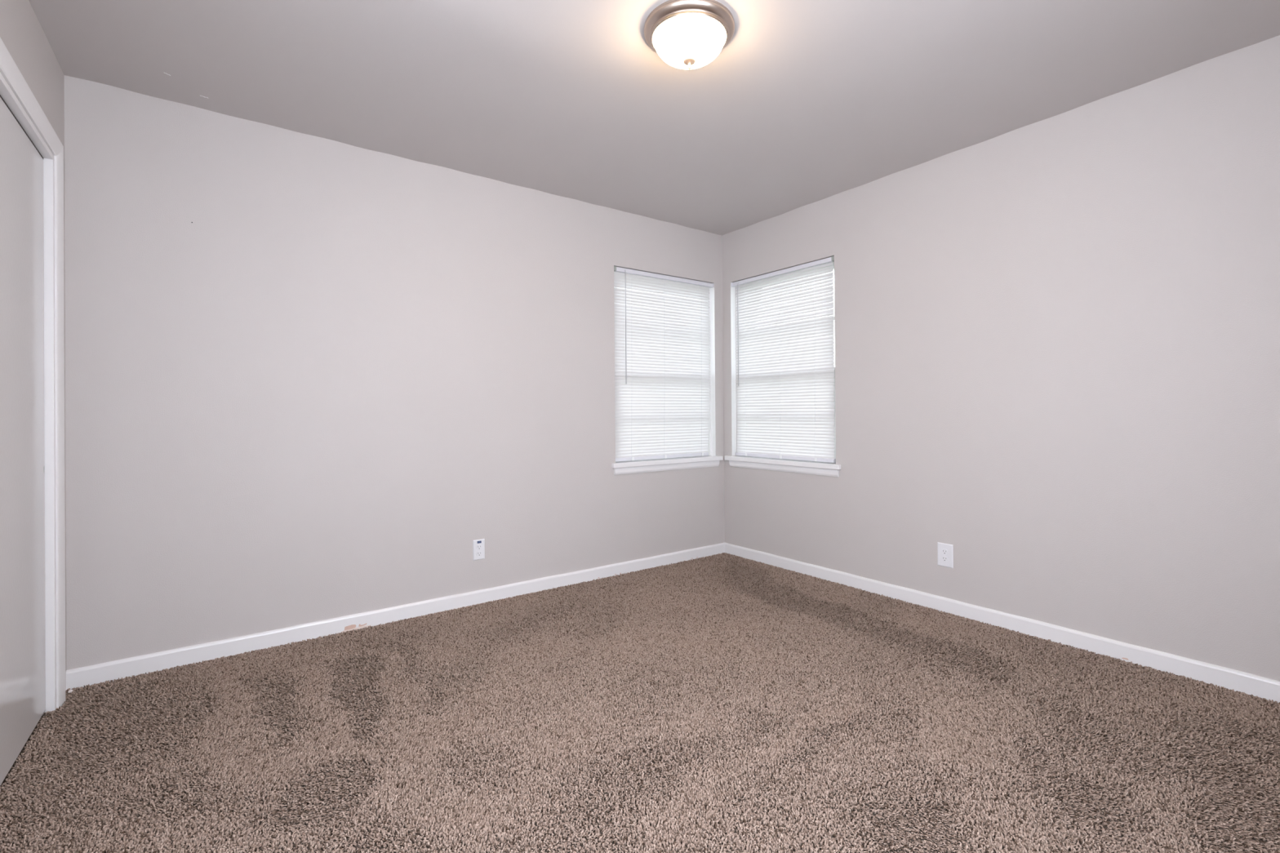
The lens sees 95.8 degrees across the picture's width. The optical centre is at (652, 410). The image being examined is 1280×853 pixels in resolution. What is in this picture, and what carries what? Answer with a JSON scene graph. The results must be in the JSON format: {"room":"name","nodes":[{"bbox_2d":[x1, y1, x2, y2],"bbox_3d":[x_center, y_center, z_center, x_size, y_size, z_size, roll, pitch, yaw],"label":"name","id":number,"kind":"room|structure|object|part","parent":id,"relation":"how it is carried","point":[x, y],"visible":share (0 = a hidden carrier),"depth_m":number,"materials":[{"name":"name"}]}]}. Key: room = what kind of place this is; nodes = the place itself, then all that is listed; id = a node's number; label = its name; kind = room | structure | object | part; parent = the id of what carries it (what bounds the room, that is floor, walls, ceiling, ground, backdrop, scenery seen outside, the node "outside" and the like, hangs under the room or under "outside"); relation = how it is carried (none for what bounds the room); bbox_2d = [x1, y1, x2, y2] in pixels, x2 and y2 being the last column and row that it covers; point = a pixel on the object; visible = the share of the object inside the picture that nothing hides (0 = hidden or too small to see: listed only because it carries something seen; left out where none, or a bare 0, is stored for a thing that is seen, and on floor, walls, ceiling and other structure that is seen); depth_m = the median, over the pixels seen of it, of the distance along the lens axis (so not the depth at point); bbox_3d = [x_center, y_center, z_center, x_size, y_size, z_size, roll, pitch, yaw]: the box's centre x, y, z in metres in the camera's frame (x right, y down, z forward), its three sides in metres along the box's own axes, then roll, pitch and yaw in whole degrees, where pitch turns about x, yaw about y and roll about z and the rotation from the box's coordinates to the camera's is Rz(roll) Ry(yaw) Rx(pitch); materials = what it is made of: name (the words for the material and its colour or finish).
{"room":"empty bedroom","nodes":[
{"label":"empty bedroom","id":0,"kind":"room"},
{"bbox_2d":[0,0,66,690],"bbox_3d":[-1.296,-0.143,0.819,0.110,2.620,3.610,0,0,-37],"label":"wall","id":1,"kind":"structure","parent":0,"point":[21,32],"depth_m":1.97,"materials":[{"name":"beige paint"}]},
{"bbox_2d":[0,94,43,158],"bbox_3d":[-1.714,-0.933,1.361,0.076,0.006,1.845,0,0,-37],"label":"track","id":2,"kind":"object","parent":1,"relation":"attached to","point":[0,95],"visible":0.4,"depth_m":1.87,"materials":[{"name":"grey"}]},
{"bbox_2d":[0,97,45,786],"bbox_3d":[-1.962,0.083,1.738,0.034,2.017,0.922,0,0,-37],"label":"door","id":3,"kind":"structure","parent":1,"relation":"in","point":[22,436],"depth_m":1.86,"materials":[{"name":"white wood"}]},
{"bbox_2d":[0,71,56,714],"bbox_3d":[-1.700,0.075,1.361,0.112,2.058,1.881,0,0,-37],"label":"trim","id":4,"kind":"structure","parent":1,"relation":"attached to","point":[6,93],"depth_m":2.12,"materials":[{"name":"white wood"}]},
{"bbox_2d":[0,37,63,155],"bbox_3d":[-1.658,-0.991,1.403,0.018,0.066,2.015,0,0,-37],"label":"trim","id":5,"kind":"structure","parent":1,"relation":"attached to","point":[9,69],"depth_m":1.81,"materials":[{"name":"white wood"}]},
{"bbox_2d":[53,148,66,708],"bbox_3d":[-2.234,0.049,2.179,0.018,2.130,0.066,0,0,-37],"label":"trim","id":6,"kind":"structure","parent":1,"relation":"attached to","point":[59,159],"depth_m":2.17,"materials":[{"name":"white wood"}]},
{"bbox_2d":[64,75,724,670],"bbox_3d":[-0.934,-0.137,3.432,3.882,2.620,0.141,0,0,-37],"label":"wall","id":7,"kind":"structure","parent":0,"point":[304,374],"depth_m":2.84,"materials":[{"name":"beige paint"}]},
{"bbox_2d":[66,542,724,690],"bbox_3d":[-0.879,1.067,3.367,3.602,0.092,0.014,0,0,-37],"label":"baseboard","id":8,"kind":"structure","parent":7,"relation":"attached to","point":[109,671],"depth_m":2.87,"materials":[{"name":"white wood"}]},
{"bbox_2d":[472,538,484,560],"bbox_3d":[-0.987,0.792,3.292,0.068,0.115,0.008,0,0,-37],"label":"wall outlet","id":9,"kind":"object","parent":7,"relation":"attached to","point":[478,545],"visible":1,"depth_m":3.29,"materials":[{"name":"white plastic"}]},
{"bbox_2d":[475,544,482,550],"bbox_3d":[-0.986,0.777,3.290,0.034,0.028,0.003,0,0,-37],"label":"receptacle","id":10,"kind":"object","parent":9,"relation":"attached to","point":[478,547],"depth_m":3.29,"materials":[{"name":"grey plastic"}]},
{"bbox_2d":[476,551,482,556],"bbox_3d":[-0.985,0.814,3.290,0.034,0.028,0.003,0,0,-37],"label":"receptacle","id":11,"kind":"object","parent":9,"relation":"attached to","point":[479,553],"depth_m":3.29,"materials":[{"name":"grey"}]},
{"bbox_2d":[611,276,723,475],"bbox_3d":[0.088,-0.274,4.182,0.994,1.399,0.168,0,0,-37],"label":"window","id":12,"kind":"structure","parent":7,"relation":"in","point":[712,460],"depth_m":4.33,"materials":[{"name":"white wood"}]},
{"bbox_2d":[613,266,713,462],"bbox_3d":[0.103,-0.315,4.143,0.909,1.311,0.040,0,0,-37],"label":"window blind","id":13,"kind":"object","parent":12,"relation":"attached to","point":[662,371],"visible":1,"depth_m":4.11,"materials":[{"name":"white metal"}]},
{"bbox_3d":[0.081,0.328,4.127,0.848,0.024,0.025,0,0,-37],"label":"rail","id":14,"kind":"part","parent":13,"relation":"part of","materials":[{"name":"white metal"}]},
{"bbox_3d":[0.360,-0.311,4.342,0.013,1.265,0.029,0,0,-37],"label":"ladder cord","id":15,"kind":"part","parent":13,"relation":"part of","materials":[{"name":"white plastic"}]},
{"bbox_3d":[0.075,0.037,4.186,0.888,0.618,0.035,0,0,-37],"label":"sash","id":16,"kind":"part","parent":12,"relation":"part of","materials":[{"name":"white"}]},
{"bbox_3d":[0.119,0.363,4.144,0.994,0.033,0.080,0,0,-37],"label":"sill","id":17,"kind":"part","parent":12,"relation":"part of","materials":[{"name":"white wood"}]},
{"bbox_3d":[0.072,-0.313,4.188,0.912,1.322,0.139,0,0,-37],"label":"frame","id":18,"kind":"part","parent":12,"relation":"part of","materials":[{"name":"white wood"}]},
{"bbox_2d":[0,558,1279,852],"bbox_3d":[0.129,1.126,1.962,3.772,0.068,3.570,0,0,-37],"label":"floor","id":19,"kind":"structure","parent":0,"point":[1239,735],"depth_m":1.68,"materials":[{"name":"brown carpet"}]},
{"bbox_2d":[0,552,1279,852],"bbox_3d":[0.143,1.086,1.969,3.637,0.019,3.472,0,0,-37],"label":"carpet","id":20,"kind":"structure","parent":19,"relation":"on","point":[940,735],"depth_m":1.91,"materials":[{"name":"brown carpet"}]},
{"bbox_2d":[28,0,1279,235],"bbox_3d":[0.138,-1.417,1.992,3.702,0.167,3.570,0,0,-37],"label":"ceiling","id":21,"kind":"structure","parent":0,"point":[806,102],"depth_m":2.33,"materials":[{"name":"beige paint"}]},
{"bbox_2d":[644,0,734,69],"bbox_3d":[0.132,-1.288,2.054,0.321,0.148,0.321,0,0,-37],"label":"ceiling light","id":22,"kind":"object","parent":21,"relation":"attached to","point":[689,34],"visible":1,"depth_m":1.97,"materials":[{"name":"white glass"}]},
{"bbox_3d":[0.132,-1.290,2.054,0.252,0.092,0.252,0,0,-37],"label":"lamp shade","id":23,"kind":"part","parent":22,"relation":"part of","materials":[{"name":"white glass"}]},
{"bbox_2d":[722,35,1279,681],"bbox_3d":[1.687,-0.158,3.053,0.140,2.620,3.610,0,0,-37],"label":"wall","id":24,"kind":"structure","parent":0,"point":[1057,337],"depth_m":2.63,"materials":[{"name":"beige paint"}]},
{"bbox_2d":[724,262,840,476],"bbox_3d":[0.917,-0.281,4.057,0.168,1.399,1.018,0,0,-37],"label":"window","id":25,"kind":"structure","parent":24,"relation":"in","point":[827,468],"depth_m":4.19,"materials":[{"name":"white wood"}]},
{"bbox_3d":[0.933,-0.320,4.060,0.139,1.322,0.924,0,0,-37],"label":"frame","id":26,"kind":"part","parent":25,"relation":"part of","materials":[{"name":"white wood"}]},
{"bbox_3d":[0.887,0.357,4.028,0.080,0.033,1.018,0,0,-37],"label":"sill","id":27,"kind":"part","parent":25,"relation":"part of","materials":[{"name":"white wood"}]},
{"bbox_2d":[731,256,835,462],"bbox_3d":[0.889,-0.321,4.027,0.040,1.311,0.917,0,0,-37],"label":"window blind","id":28,"kind":"object","parent":25,"relation":"attached to","point":[785,392],"visible":1,"depth_m":3.98,"materials":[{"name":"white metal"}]},
{"bbox_3d":[0.699,-0.314,4.289,0.029,1.265,0.006,0,0,-37],"label":"ladder cord","id":29,"kind":"part","parent":28,"relation":"part of","materials":[{"name":"white fabric"}]},
{"bbox_3d":[0.897,-0.316,4.025,0.029,1.265,0.006,0,0,-37],"label":"ladder cord","id":30,"kind":"part","parent":28,"relation":"part of","materials":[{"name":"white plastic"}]},
{"bbox_3d":[0.900,0.322,4.025,0.025,0.024,0.872,0,0,-37],"label":"rail","id":31,"kind":"part","parent":28,"relation":"part of","materials":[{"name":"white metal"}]},
{"bbox_3d":[1.074,-0.318,3.789,0.029,1.265,0.006,0,0,-37],"label":"ladder cord","id":32,"kind":"part","parent":28,"relation":"part of","materials":[{"name":"white fabric"}]},
{"bbox_3d":[0.962,-0.602,4.085,0.035,0.734,0.900,0,0,-37],"label":"sash","id":33,"kind":"part","parent":25,"relation":"part of","materials":[{"name":"white"}]},
{"bbox_3d":[0.935,0.030,4.058,0.035,0.618,0.900,0,0,-37],"label":"sash","id":34,"kind":"part","parent":25,"relation":"part of","materials":[{"name":"white"}]},
{"bbox_2d":[937,542,953,568],"bbox_3d":[1.568,0.774,3.095,0.008,0.125,0.083,0,0,-37],"label":"wall outlet","id":35,"kind":"object","parent":24,"relation":"attached to","point":[945,551],"visible":1,"depth_m":3.09,"materials":[{"name":"white plastic"}]},
{"bbox_2d":[941,548,947,554],"bbox_3d":[1.566,0.755,3.093,0.003,0.028,0.034,0,0,-37],"label":"receptacle","id":36,"kind":"object","parent":35,"relation":"attached to","point":[944,551],"depth_m":3.09,"materials":[{"name":"white plastic"}]},
{"bbox_2d":[942,555,947,561],"bbox_3d":[1.567,0.794,3.093,0.003,0.028,0.034,0,0,-37],"label":"receptacle","id":37,"kind":"object","parent":35,"relation":"attached to","point":[944,558],"depth_m":3.09,"materials":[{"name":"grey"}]},
{"bbox_2d":[724,542,1279,702],"bbox_3d":[1.593,1.046,3.059,0.014,0.092,3.470,0,0,-37],"label":"baseboard","id":38,"kind":"structure","parent":24,"relation":"attached to","point":[1268,689],"depth_m":2.70,"materials":[{"name":"white wood"}]}
]}

